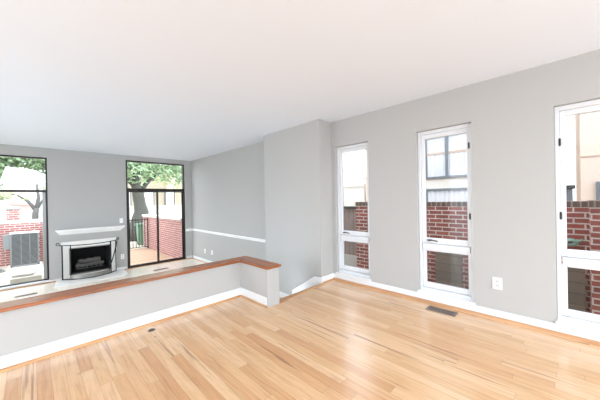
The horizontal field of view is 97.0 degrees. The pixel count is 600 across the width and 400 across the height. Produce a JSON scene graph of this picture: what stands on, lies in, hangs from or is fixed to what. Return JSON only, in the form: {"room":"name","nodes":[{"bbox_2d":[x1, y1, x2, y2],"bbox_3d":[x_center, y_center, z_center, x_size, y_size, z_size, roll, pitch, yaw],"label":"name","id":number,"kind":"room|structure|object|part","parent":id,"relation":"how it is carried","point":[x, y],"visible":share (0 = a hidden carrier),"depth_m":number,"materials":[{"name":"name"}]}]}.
{"room":"empty living room","nodes":[
{"label":"empty living room","id":0,"kind":"room"},
{"bbox_2d":[0,144,192,279],"bbox_3d":[-5.341,0.426,5.810,0.200,3.056,5.895,-1,0,45],"label":"wall","id":1,"kind":"structure","parent":0,"point":[85,189],"depth_m":6.11,"materials":[{"name":"grey paint"}]},
{"bbox_2d":[0,155,50,288],"bbox_3d":[-5.938,0.423,5.118,0.130,2.624,1.612,-1,0,45],"label":"window","id":2,"kind":"structure","parent":1,"relation":"in","point":[44,192],"depth_m":5.64,"materials":[{"name":"brown metal"}]},
{"bbox_3d":[-5.888,1.723,5.096,0.059,0.024,1.612,-1,0,45],"label":"sill","id":3,"kind":"part","parent":2,"relation":"part of","materials":[{"name":"white paint"}]},
{"bbox_2d":[0,281,55,290],"bbox_3d":[-6.244,1.769,4.705,0.018,0.018,3.015,-1,0,45],"label":"trim","id":4,"kind":"structure","parent":1,"relation":"attached to","point":[52,281],"depth_m":5.41,"materials":[{"name":"brown wood"}]},
{"bbox_2d":[0,278,61,289],"bbox_3d":[-6.256,1.754,4.717,0.014,0.050,3.015,-1,0,45],"label":"baseboard","id":5,"kind":"structure","parent":1,"relation":"attached to","point":[60,278],"depth_m":5.47,"materials":[{"name":"white paint"}]},
{"bbox_2d":[55,225,124,234],"bbox_3d":[-4.780,0.695,6.107,0.170,0.115,1.250,-1,0,45],"label":"mantel shelf","id":6,"kind":"object","parent":1,"relation":"attached to","point":[107,228],"visible":1,"depth_m":6.03,"materials":[{"name":"white paint"}]},
{"bbox_2d":[126,160,185,268],"bbox_3d":[-3.866,0.357,7.205,0.165,2.743,1.450,-1,0,45],"label":"door","id":7,"kind":"structure","parent":1,"relation":"in","point":[128,190],"depth_m":7.21,"materials":[{"name":"brown metal"}]},
{"bbox_3d":[-4.098,0.733,6.976,0.030,1.935,0.719,-1,0,45],"label":"sliding panel","id":8,"kind":"part","parent":7,"relation":"part of","materials":[{"name":"clear glass"}]},
{"bbox_3d":[-3.654,0.723,7.480,0.030,1.935,0.703,-1,0,45],"label":"fixed panel","id":9,"kind":"part","parent":7,"relation":"part of","materials":[{"name":"clear glass"}]},
{"bbox_2d":[0,263,266,356],"bbox_3d":[-2.156,1.277,1.800,0.705,0.867,4.675,-1,0,45],"label":"wall","id":10,"kind":"structure","parent":0,"point":[21,329],"depth_m":2.51,"materials":[{"name":"grey paint"}]},
{"bbox_2d":[0,288,240,368],"bbox_3d":[-2.359,1.236,1.888,0.014,0.105,4.515,-1,0,45],"label":"baseboard","id":11,"kind":"structure","parent":10,"relation":"attached to","point":[8,360],"depth_m":2.44,"materials":[{"name":"white paint"}]},
{"bbox_2d":[0,295,240,372],"bbox_3d":[-2.347,1.280,1.877,0.018,0.018,4.515,-1,0,45],"label":"trim","id":12,"kind":"structure","parent":10,"relation":"attached to","point":[228,299],"depth_m":2.43,"materials":[{"name":"brown wood"}]},
{"bbox_2d":[0,256,244,312],"bbox_3d":[-2.355,0.832,2.008,0.200,0.030,4.702,-1,0,45],"label":"trim","id":13,"kind":"structure","parent":10,"relation":"on","point":[6,306],"depth_m":2.48,"materials":[{"name":"brown wood"}]},
{"bbox_2d":[241,288,266,305],"bbox_3d":[-0.567,1.200,3.280,0.565,0.105,0.014,-1,0,45],"label":"baseboard","id":14,"kind":"structure","parent":10,"relation":"attached to","point":[261,299],"depth_m":3.26,"materials":[{"name":"white paint"}]},
{"bbox_2d":[241,295,267,307],"bbox_3d":[-0.578,1.244,3.269,0.565,0.018,0.018,-1,0,45],"label":"trim","id":15,"kind":"structure","parent":10,"relation":"attached to","point":[242,296],"depth_m":3.23,"materials":[{"name":"brown wood"}]},
{"bbox_2d":[240,256,280,269],"bbox_3d":[-0.572,0.795,3.399,0.763,0.030,0.220,-1,0,45],"label":"trim","id":16,"kind":"structure","parent":10,"relation":"on","point":[256,262],"depth_m":3.29,"materials":[{"name":"brown wood"}]},
{"bbox_2d":[267,267,278,307],"bbox_3d":[-0.318,1.028,3.142,0.014,0.441,0.176,-1,0,45],"label":"trim","id":17,"kind":"structure","parent":10,"relation":"attached to","point":[272,274],"depth_m":3.13,"materials":[{"name":"grey paint"}]},
{"bbox_2d":[279,283,323,303],"bbox_3d":[0.048,1.252,3.559,0.120,0.036,0.927,-1,0,45],"label":"trim","id":18,"kind":"structure","parent":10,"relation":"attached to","point":[281,300],"depth_m":3.51,"materials":[{"name":"brown wood"}]},
{"bbox_2d":[0,259,282,302],"bbox_3d":[-3.588,1.791,4.130,4.663,0.120,5.945,-1,0,45],"label":"floor","id":19,"kind":"structure","parent":0,"point":[8,295],"depth_m":5.53,"materials":[{"name":"beige wood"}]},
{"bbox_2d":[14,292,37,297],"bbox_3d":[-5.048,1.753,4.894,0.100,0.006,0.300,-1,0,45],"label":"floor vent","id":20,"kind":"object","parent":19,"relation":"in","point":[36,292],"visible":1,"depth_m":4.87,"materials":[{"name":"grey metal"}]},
{"bbox_2d":[54,269,127,287],"bbox_3d":[-4.601,1.731,5.902,0.686,0.028,1.289,-1,0,45],"label":"hearth","id":21,"kind":"object","parent":19,"relation":"on","point":[119,273],"visible":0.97,"depth_m":5.72,"materials":[{"name":"grey stone"}]},
{"bbox_2d":[56,237,118,279],"bbox_3d":[-4.720,1.318,5.990,0.319,0.802,1.147,-1,0,45],"label":"fire screen","id":22,"kind":"object","parent":21,"relation":"on","point":[96,274],"visible":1,"depth_m":5.81,"materials":[{"name":"black metal"}]},
{"bbox_3d":[-5.127,1.356,5.726,0.024,0.742,0.024,-1,0,22],"label":"post","id":23,"kind":"part","parent":22,"relation":"part of","materials":[{"name":"black metal"}]},
{"bbox_3d":[-4.952,1.353,5.736,0.018,0.742,0.018,-1,0,-23],"label":"post","id":24,"kind":"part","parent":22,"relation":"part of","materials":[{"name":"black metal"}]},
{"bbox_3d":[-4.728,0.951,5.991,0.315,0.069,1.147,-1,0,45],"label":"rail","id":25,"kind":"part","parent":22,"relation":"part of","materials":[{"name":"black metal"}]},
{"bbox_3d":[-4.702,1.710,5.994,0.307,0.017,0.990,-1,0,45],"label":"rail","id":26,"kind":"part","parent":22,"relation":"part of","materials":[{"name":"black metal"}]},
{"bbox_3d":[-4.464,1.343,6.266,0.024,0.742,0.024,-1,0,22],"label":"post","id":27,"kind":"part","parent":22,"relation":"part of","materials":[{"name":"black metal"}]},
{"bbox_2d":[109,241,116,269],"bbox_3d":[-4.439,1.320,6.314,0.047,0.654,0.242,-1,0,6],"label":"poker","id":28,"kind":"object","parent":22,"relation":"attached to","point":[115,241],"visible":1,"depth_m":6.32,"materials":[{"name":"black metal"}]},
{"bbox_2d":[61,237,116,278],"bbox_3d":[-5.018,1.322,6.312,0.569,0.800,1.005,-1,0,45],"label":"fireplace","id":29,"kind":"object","parent":21,"relation":"on","point":[102,250],"depth_m":6.32,"materials":[{"name":"grey stone"}]},
{"bbox_3d":[-5.005,1.557,6.300,0.335,0.149,0.510,-1,0,45],"label":"log grate","id":30,"kind":"part","parent":29,"relation":"part of","materials":[{"name":"black metal"}]},
{"bbox_2d":[75,260,103,267],"bbox_3d":[-4.932,1.503,6.235,0.105,0.094,0.537,-1,0,45],"label":"log","id":31,"kind":"object","parent":29,"relation":"on","point":[102,261],"visible":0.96,"depth_m":6.21,"materials":[{"name":"grey wood"}]},
{"bbox_3d":[-4.817,1.360,6.119,0.013,0.597,0.765,-1,0,45],"label":"metal frame","id":32,"kind":"part","parent":29,"relation":"part of","materials":[{"name":"metal"}]},
{"bbox_3d":[-4.828,1.684,6.137,0.034,0.069,0.735,-1,0,45],"label":"panel","id":33,"kind":"part","parent":29,"relation":"part of","materials":[{"name":"grey stone"}]},
{"bbox_3d":[-5.035,1.502,6.337,0.113,0.110,0.462,-1,0,45],"label":"log","id":34,"kind":"object","parent":29,"relation":"on","visible":0},
{"bbox_2d":[78,257,100,263],"bbox_3d":[-4.983,1.417,6.283,0.121,0.112,0.427,-1,0,45],"label":"log","id":35,"kind":"object","parent":34,"relation":"on","point":[93,258],"visible":1,"depth_m":6.25,"materials":[{"name":"grey wood"}]},
{"bbox_2d":[191,141,265,261],"bbox_3d":[-1.814,0.359,6.600,4.088,3.056,0.200,-1,0,45],"label":"wall","id":36,"kind":"structure","parent":0,"point":[228,190],"depth_m":6.31,"materials":[{"name":"grey paint"}]},
{"bbox_2d":[192,255,211,262],"bbox_3d":[-1.795,1.650,6.457,3.888,0.085,0.014,-1,0,45],"label":"baseboard","id":37,"kind":"structure","parent":36,"relation":"attached to","point":[195,257],"depth_m":7.39,"materials":[{"name":"white paint"}]},
{"bbox_2d":[192,228,265,242],"bbox_3d":[-1.814,0.849,6.450,3.888,0.067,0.026,-1,0,45],"label":"chair rail","id":38,"kind":"object","parent":36,"relation":"attached to","point":[197,230],"visible":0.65,"depth_m":6.21,"materials":[{"name":"white paint"}]},
{"bbox_2d":[264,119,333,294],"bbox_3d":[0.005,0.331,4.584,1.335,3.056,0.493,-1,0,45],"label":"wall","id":39,"kind":"structure","parent":0,"point":[297,159],"depth_m":4.25,"materials":[{"name":"grey paint"}]},
{"bbox_2d":[279,291,288,296],"bbox_3d":[-0.375,1.628,4.631,0.700,0.085,0.014,-1,0,45],"label":"baseboard","id":40,"kind":"structure","parent":39,"relation":"attached to","point":[281,294],"depth_m":4.55,"materials":[{"name":"white paint"}]},
{"bbox_2d":[292,276,322,293],"bbox_3d":[0.103,1.408,4.148,0.645,0.510,0.018,-1,0,45],"label":"trim","id":41,"kind":"structure","parent":39,"relation":"attached to","point":[314,281],"depth_m":4.09,"materials":[{"name":"white paint"}]},
{"bbox_2d":[322,273,333,281],"bbox_3d":[0.424,1.186,4.034,0.014,0.092,0.279,-1,0,45],"label":"baseboard","id":42,"kind":"structure","parent":39,"relation":"attached to","point":[330,276],"depth_m":4.03,"materials":[{"name":"white paint"}]},
{"bbox_2d":[0,0,599,160],"bbox_3d":[-1.511,-1.244,2.143,10.938,0.160,6.145,-1,0,45],"label":"ceiling","id":43,"kind":"structure","parent":0,"point":[186,80],"depth_m":2.24,"materials":[{"name":"white paint"}]},
{"bbox_2d":[0,280,599,399],"bbox_3d":[0.193,1.306,0.361,6.065,0.120,5.945,-1,0,45],"label":"floor","id":44,"kind":"structure","parent":0,"point":[333,340],"depth_m":2.08,"materials":[{"name":"brown wood"}]},
{"bbox_2d":[425,305,457,316],"bbox_3d":[1.546,1.211,2.903,0.295,0.006,0.135,-1,0,45],"label":"floor vent","id":45,"kind":"object","parent":44,"relation":"in","point":[431,308],"visible":1,"depth_m":2.90,"materials":[{"name":"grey metal"}]},
{"bbox_2d":[428,306,454,314],"bbox_3d":[1.546,1.211,2.903,0.259,0.004,0.099,-1,0,45],"label":"grille","id":46,"kind":"object","parent":45,"relation":"attached to","point":[432,308],"depth_m":2.90,"materials":[{"name":"grey metal"}]},
{"bbox_2d":[331,49,599,322],"bbox_3d":[2.519,0.290,2.290,5.465,3.056,0.200,-1,0,45],"label":"wall","id":47,"kind":"structure","parent":0,"point":[510,116],"depth_m":2.69,"materials":[{"name":"grey paint"}]},
{"bbox_2d":[336,142,370,280],"bbox_3d":[0.796,0.157,3.934,0.600,1.944,0.154,-1,0,45],"label":"window","id":48,"kind":"structure","parent":47,"relation":"in","point":[343,235],"depth_m":4.03,"materials":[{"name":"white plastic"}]},
{"bbox_3d":[0.785,1.118,3.908,0.600,0.022,0.074,-1,0,45],"label":"sill","id":49,"kind":"part","parent":48,"relation":"part of","materials":[{"name":"white paint"}]},
{"bbox_3d":[0.820,-0.121,3.957,0.520,1.309,0.050,-1,0,45],"label":"sash","id":50,"kind":"part","parent":48,"relation":"part of","materials":[{"name":"white plastic"}]},
{"bbox_3d":[0.837,0.832,3.959,0.520,0.467,0.050,-1,0,45],"label":"sash","id":51,"kind":"part","parent":48,"relation":"part of","materials":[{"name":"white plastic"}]},
{"bbox_2d":[417,123,474,304],"bbox_3d":[1.669,0.143,3.065,0.600,1.944,0.154,-1,0,45],"label":"window","id":52,"kind":"structure","parent":47,"relation":"in","point":[463,247],"depth_m":3.08,"materials":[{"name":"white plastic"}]},
{"bbox_3d":[1.659,1.104,3.039,0.600,0.022,0.074,-1,0,45],"label":"sill","id":53,"kind":"part","parent":52,"relation":"part of","materials":[{"name":"white paint"}]},
{"bbox_3d":[1.693,-0.135,3.088,0.520,1.309,0.050,-1,0,45],"label":"sash","id":54,"kind":"part","parent":52,"relation":"part of","materials":[{"name":"white plastic"}]},
{"bbox_3d":[1.710,0.818,3.090,0.520,0.467,0.050,-1,0,45],"label":"sash","id":55,"kind":"part","parent":52,"relation":"part of","materials":[{"name":"white plastic"}]},
{"bbox_2d":[333,277,599,346],"bbox_3d":[2.441,1.185,2.204,5.455,0.030,0.030,-1,0,45],"label":"trim","id":56,"kind":"structure","parent":47,"relation":"attached to","point":[544,330],"depth_m":2.72,"materials":[{"name":"brown wood"}]},
{"bbox_2d":[334,273,599,341],"bbox_3d":[2.455,1.153,2.220,5.455,0.092,0.014,-1,0,45],"label":"baseboard","id":57,"kind":"structure","parent":47,"relation":"attached to","point":[531,321],"depth_m":2.73,"materials":[{"name":"white paint"}]},
{"bbox_2d":[492,276,502,290],"bbox_3d":[1.991,0.842,2.678,0.085,0.125,0.009,-1,0,45],"label":"wall outlet","id":58,"kind":"object","parent":47,"relation":"attached to","point":[497,283],"visible":1,"depth_m":2.67,"materials":[{"name":"white plastic"}]},
{"bbox_2d":[554,99,599,333],"bbox_3d":[2.528,0.129,2.211,0.600,1.944,0.154,-1,0,45],"label":"window","id":59,"kind":"structure","parent":47,"relation":"in","point":[582,259],"depth_m":2.38,"materials":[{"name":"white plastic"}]},
{"bbox_3d":[2.518,1.090,2.185,0.600,0.022,0.074,-1,0,45],"label":"sill","id":60,"kind":"part","parent":59,"relation":"part of","materials":[{"name":"white paint"}]},
{"bbox_3d":[2.552,-0.149,2.233,0.520,1.309,0.050,-1,0,45],"label":"sash","id":61,"kind":"part","parent":59,"relation":"part of","materials":[{"name":"white plastic"}]},
{"bbox_3d":[2.570,0.805,2.236,0.520,0.467,0.050,-1,0,45],"label":"sash","id":62,"kind":"part","parent":59,"relation":"part of","materials":[{"name":"white plastic"}]},
{"label":"outside","id":63,"kind":"structure","parent":0,"visible":0},
{"bbox_3d":[5.349,1.831,8.467,18.400,0.200,12.505,-1,0,45],"label":"alley","id":64,"kind":"object","parent":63,"visible":0},
{"bbox_2d":[344,206,356,266],"bbox_3d":[0.587,0.984,6.151,1.935,1.680,0.120,-1,0,45],"label":"gate","id":65,"kind":"object","parent":64,"relation":"on","point":[349,211],"visible":0.02,"depth_m":5.62,"materials":[{"name":"brown wood"}]},
{"bbox_3d":[0.572,0.169,6.149,1.935,0.050,0.120,-1,0,45],"label":"cap rail","id":66,"kind":"part","parent":65,"relation":"part of","materials":[{"name":"grey wood"}]},
{"bbox_2d":[343,184,365,205],"bbox_3d":[1.407,0.650,9.615,2.860,2.300,1.280,-1,0,45],"label":"extension","id":67,"kind":"object","parent":64,"relation":"on","point":[353,193],"visible":0.14,"depth_m":8.44,"materials":[{"name":"beige paint"}]},
{"bbox_2d":[355,202,368,269],"bbox_3d":[1.307,0.925,5.256,0.360,1.775,0.169,-1,0,45],"label":"brick pier","id":68,"kind":"structure","parent":64,"relation":"on","point":[361,207],"depth_m":5.22,"materials":[{"name":"red brick"}]},
{"bbox_2d":[364,150,367,201],"bbox_3d":[2.477,-0.616,8.102,0.780,4.800,0.640,-1,0,45],"label":"bay","id":69,"kind":"object","parent":64,"relation":"on","point":[365,178],"visible":0.07,"depth_m":8.12,"materials":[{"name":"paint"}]},
{"bbox_2d":[425,133,466,201],"bbox_3d":[4.637,-0.929,7.619,2.950,5.350,3.090,-1,0,45],"label":"building","id":70,"kind":"structure","parent":64,"relation":"on","point":[446,157],"depth_m":6.50,"materials":[{"name":"paint"}]},
{"bbox_3d":[3.728,-1.165,6.396,1.290,0.060,0.031,-1,0,45],"label":"curtain rail","id":71,"kind":"part","parent":70,"relation":"part of","materials":[{"name":"beige"}]},
{"bbox_2d":[427,133,465,153],"bbox_3d":[3.732,-1.385,6.404,1.290,0.380,0.008,-1,0,45],"label":"blind","id":72,"kind":"object","parent":70,"relation":"hanging from","point":[455,143],"depth_m":6.48,"materials":[{"name":"white"}]},
{"bbox_2d":[427,190,466,201],"bbox_3d":[3.748,0.133,6.397,1.290,0.725,0.040,-1,0,45],"label":"curtain","id":73,"kind":"object","parent":70,"relation":"hanging from","point":[432,195],"depth_m":6.51,"materials":[{"name":"white fabric"}]},
{"bbox_2d":[427,151,466,176],"bbox_3d":[3.730,-0.865,6.394,1.290,0.540,0.040,-1,0,45],"label":"curtain","id":74,"kind":"object","parent":70,"relation":"hanging from","point":[451,163],"depth_m":6.49,"materials":[{"name":"white fabric"}]},
{"bbox_2d":[435,252,461,287],"bbox_3d":[2.347,1.309,4.196,0.380,0.975,0.078,-1,0,45],"label":"leaning board","id":75,"kind":"object","parent":64,"relation":"on","point":[448,266],"visible":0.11,"depth_m":4.19,"materials":[{"name":"grey wood"}]},
{"bbox_2d":[426,201,589,312],"bbox_3d":[4.054,0.886,2.799,7.220,1.765,0.220,-1,0,45],"label":"wall","id":76,"kind":"structure","parent":64,"relation":"on","point":[445,220],"depth_m":4.14,"materials":[{"name":"red brick"}]},
{"bbox_2d":[567,238,582,245],"bbox_3d":[3.364,0.524,3.273,0.188,0.103,0.054,-1,0,45],"label":"garden hose","id":77,"kind":"object","parent":76,"relation":"attached to","point":[576,242],"visible":0.77,"depth_m":3.26,"materials":[{"name":"green rubber"}]},
{"bbox_2d":[566,185,574,200],"bbox_3d":[4.401,0.758,4.384,0.220,2.000,0.260,-1,0,45],"label":"chimney","id":78,"kind":"object","parent":64,"relation":"on","point":[569,188],"visible":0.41,"depth_m":4.27,"materials":[{"name":"grey metal"}]},
{"bbox_2d":[567,267,585,311],"bbox_3d":[3.201,1.298,3.346,0.550,0.970,0.078,-1,0,45],"label":"leaning board","id":79,"kind":"object","parent":64,"relation":"on","point":[576,276],"visible":0.04,"depth_m":3.20,"materials":[{"name":"wood"}]},
{"bbox_2d":[575,111,599,200],"bbox_3d":[7.741,-0.854,4.534,4.200,5.100,3.090,-1,0,45],"label":"building","id":80,"kind":"structure","parent":64,"relation":"on","point":[587,126],"depth_m":4.88,"materials":[{"name":"paint"}]},
{"bbox_2d":[587,200,599,314],"bbox_3d":[3.530,0.890,2.946,0.430,1.775,0.309,-1,0,45],"label":"brick pier","id":81,"kind":"structure","parent":64,"relation":"on","point":[594,205],"depth_m":2.97,"materials":[{"name":"red brick"}]},
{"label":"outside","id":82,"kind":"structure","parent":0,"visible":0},
{"bbox_2d":[130,241,146,249],"bbox_3d":[-13.234,2.060,17.434,20.600,0.180,34.000,-1,0,45],"label":"ground","id":83,"kind":"structure","parent":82,"point":[133,244],"depth_m":10.90,"materials":[{"name":"white"}]},
{"bbox_2d":[0,187,13,201],"bbox_3d":[-10.719,0.692,8.779,0.894,2.508,1.806,-1,0,45],"label":"tree","id":84,"kind":"object","parent":83,"relation":"on","point":[2,194],"visible":0.67,"depth_m":9.17,"materials":[{"name":"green plant"}]},
{"bbox_2d":[5,206,20,220],"bbox_3d":[-8.617,1.039,7.983,0.320,1.700,0.320,-1,0,45],"label":"brick pier","id":85,"kind":"structure","parent":83,"relation":"on","point":[12,212],"depth_m":7.88,"materials":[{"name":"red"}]},
{"bbox_2d":[0,219,42,266],"bbox_3d":[-9.190,1.257,6.922,0.220,1.290,7.900,-1,0,45],"label":"wall","id":86,"kind":"structure","parent":83,"relation":"on","point":[8,226],"depth_m":7.72,"materials":[{"name":"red brick"}]},
{"bbox_2d":[0,156,44,189],"bbox_3d":[-12.872,-0.863,11.361,2.391,5.682,4.828,-1,0,45],"label":"tree","id":87,"kind":"object","parent":83,"relation":"on","point":[14,162],"visible":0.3,"depth_m":11.72,"materials":[{"name":"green plant"}]},
{"bbox_2d":[10,203,34,219],"bbox_3d":[-10.557,1.029,10.216,0.900,1.820,0.770,-1,0,45],"label":"outbuilding","id":88,"kind":"structure","parent":83,"relation":"on","point":[25,213],"depth_m":9.92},
{"bbox_2d":[1,167,44,220],"bbox_3d":[-11.014,0.325,10.938,0.650,3.240,1.690,-1,0,45],"label":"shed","id":89,"kind":"object","parent":83,"relation":"on","point":[12,178],"visible":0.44,"depth_m":10.54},
{"bbox_2d":[4,184,44,218],"bbox_3d":[-9.420,0.685,9.235,0.581,2.475,1.168,-1,0,45],"label":"tree","id":90,"kind":"object","parent":83,"relation":"on","point":[35,214],"visible":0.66,"depth_m":9.28,"materials":[{"name":"grey plant"}]},
{"bbox_2d":[134,223,143,244],"bbox_3d":[-6.591,1.409,11.111,0.508,0.910,0.460,-1,0,45],"label":"wheelie bin","id":91,"kind":"object","parent":83,"relation":"on","point":[140,241],"visible":0.48,"depth_m":10.93,"materials":[{"name":"green plastic"}]},
{"bbox_2d":[130,248,173,265],"bbox_3d":[-5.278,1.874,8.411,3.412,0.104,1.730,-1,0,45],"label":"deck","id":92,"kind":"object","parent":83,"relation":"on","point":[141,255],"visible":0.29,"depth_m":8.53,"materials":[{"name":"beige wood"}]},
{"bbox_2d":[130,218,148,248],"bbox_3d":[-6.014,1.266,9.816,0.036,1.140,0.722,-1,0,45],"label":"iron railing","id":93,"kind":"object","parent":92,"relation":"on","point":[144,219],"visible":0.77,"depth_m":9.91,"materials":[{"name":"black metal"}]},
{"bbox_2d":[127,162,181,240],"bbox_3d":[-7.963,-0.716,12.772,2.652,5.354,6.304,-1,0,25],"label":"tree","id":94,"kind":"object","parent":83,"relation":"on","point":[140,207],"visible":0.23,"depth_m":12.41,"materials":[{"name":"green plant"}]},
{"bbox_2d":[127,171,181,205],"bbox_3d":[-11.780,-0.927,21.426,3.300,5.720,7.000,-1,0,45],"label":"house","id":95,"kind":"structure","parent":83,"relation":"on","point":[164,198],"depth_m":20.46,"materials":[{"name":"beige paint"}]},
{"bbox_3d":[-11.237,-0.143,19.739,0.029,1.140,0.590,-1,0,45],"label":"pane","id":96,"kind":"part","parent":95,"relation":"part of","materials":[{"name":"white glass"}]},
{"bbox_3d":[-10.179,-0.165,20.803,0.029,1.140,0.590,-1,0,45],"label":"pane","id":97,"kind":"part","parent":95,"relation":"part of","materials":[{"name":"white glass"}]},
{"bbox_2d":[129,205,181,219],"bbox_3d":[-8.053,1.101,17.128,0.280,1.550,7.200,-1,0,45],"label":"wall","id":98,"kind":"structure","parent":83,"relation":"on","point":[168,210],"depth_m":16.62,"materials":[{"name":"paint"}]},
{"bbox_2d":[131,163,181,188],"bbox_3d":[-8.985,-0.985,18.591,2.223,5.747,5.632,-1,0,45],"label":"tree","id":99,"kind":"object","parent":83,"relation":"on","point":[154,181],"visible":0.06,"depth_m":18.37,"materials":[{"name":"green plant"}]},
{"bbox_2d":[142,214,181,257],"bbox_3d":[-4.775,1.185,9.286,3.907,1.260,0.320,-1,0,45],"label":"wall","id":100,"kind":"structure","parent":83,"relation":"on","point":[170,227],"depth_m":8.80,"materials":[{"name":"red brick"}]},
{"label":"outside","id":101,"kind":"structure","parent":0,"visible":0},
{"bbox_2d":[0,261,43,285],"bbox_3d":[-8.302,1.940,5.369,3.412,0.100,6.850,-1,0,45],"label":"patio","id":102,"kind":"structure","parent":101,"point":[4,276],"depth_m":6.94,"materials":[{"name":"white concrete"}]},
{"bbox_2d":[3,230,41,269],"bbox_3d":[-7.903,1.394,7.588,0.620,0.965,0.755,-1,0,45],"label":"air conditioner","id":103,"kind":"object","parent":102,"relation":"on","point":[23,246],"visible":1,"depth_m":7.42,"materials":[{"name":"grey metal"}]},
{"bbox_3d":[-7.894,0.929,7.619,0.540,0.035,0.585,-1,0,45],"label":"lid","id":104,"kind":"part","parent":103,"relation":"part of","materials":[{"name":"grey metal"}]},
{"bbox_3d":[-7.886,1.401,7.620,0.520,0.910,0.565,-1,0,45],"label":"louvred casing","id":105,"kind":"part","parent":103,"relation":"part of","materials":[{"name":"grey paint"}]},
{"bbox_2d":[9,268,41,283],"bbox_3d":[-6.385,1.757,6.174,0.700,0.190,0.500,-1,0,41],"label":"stone step","id":106,"kind":"structure","parent":102,"relation":"on","point":[20,276],"depth_m":6.00,"materials":[{"name":"beige stone"}]}
]}

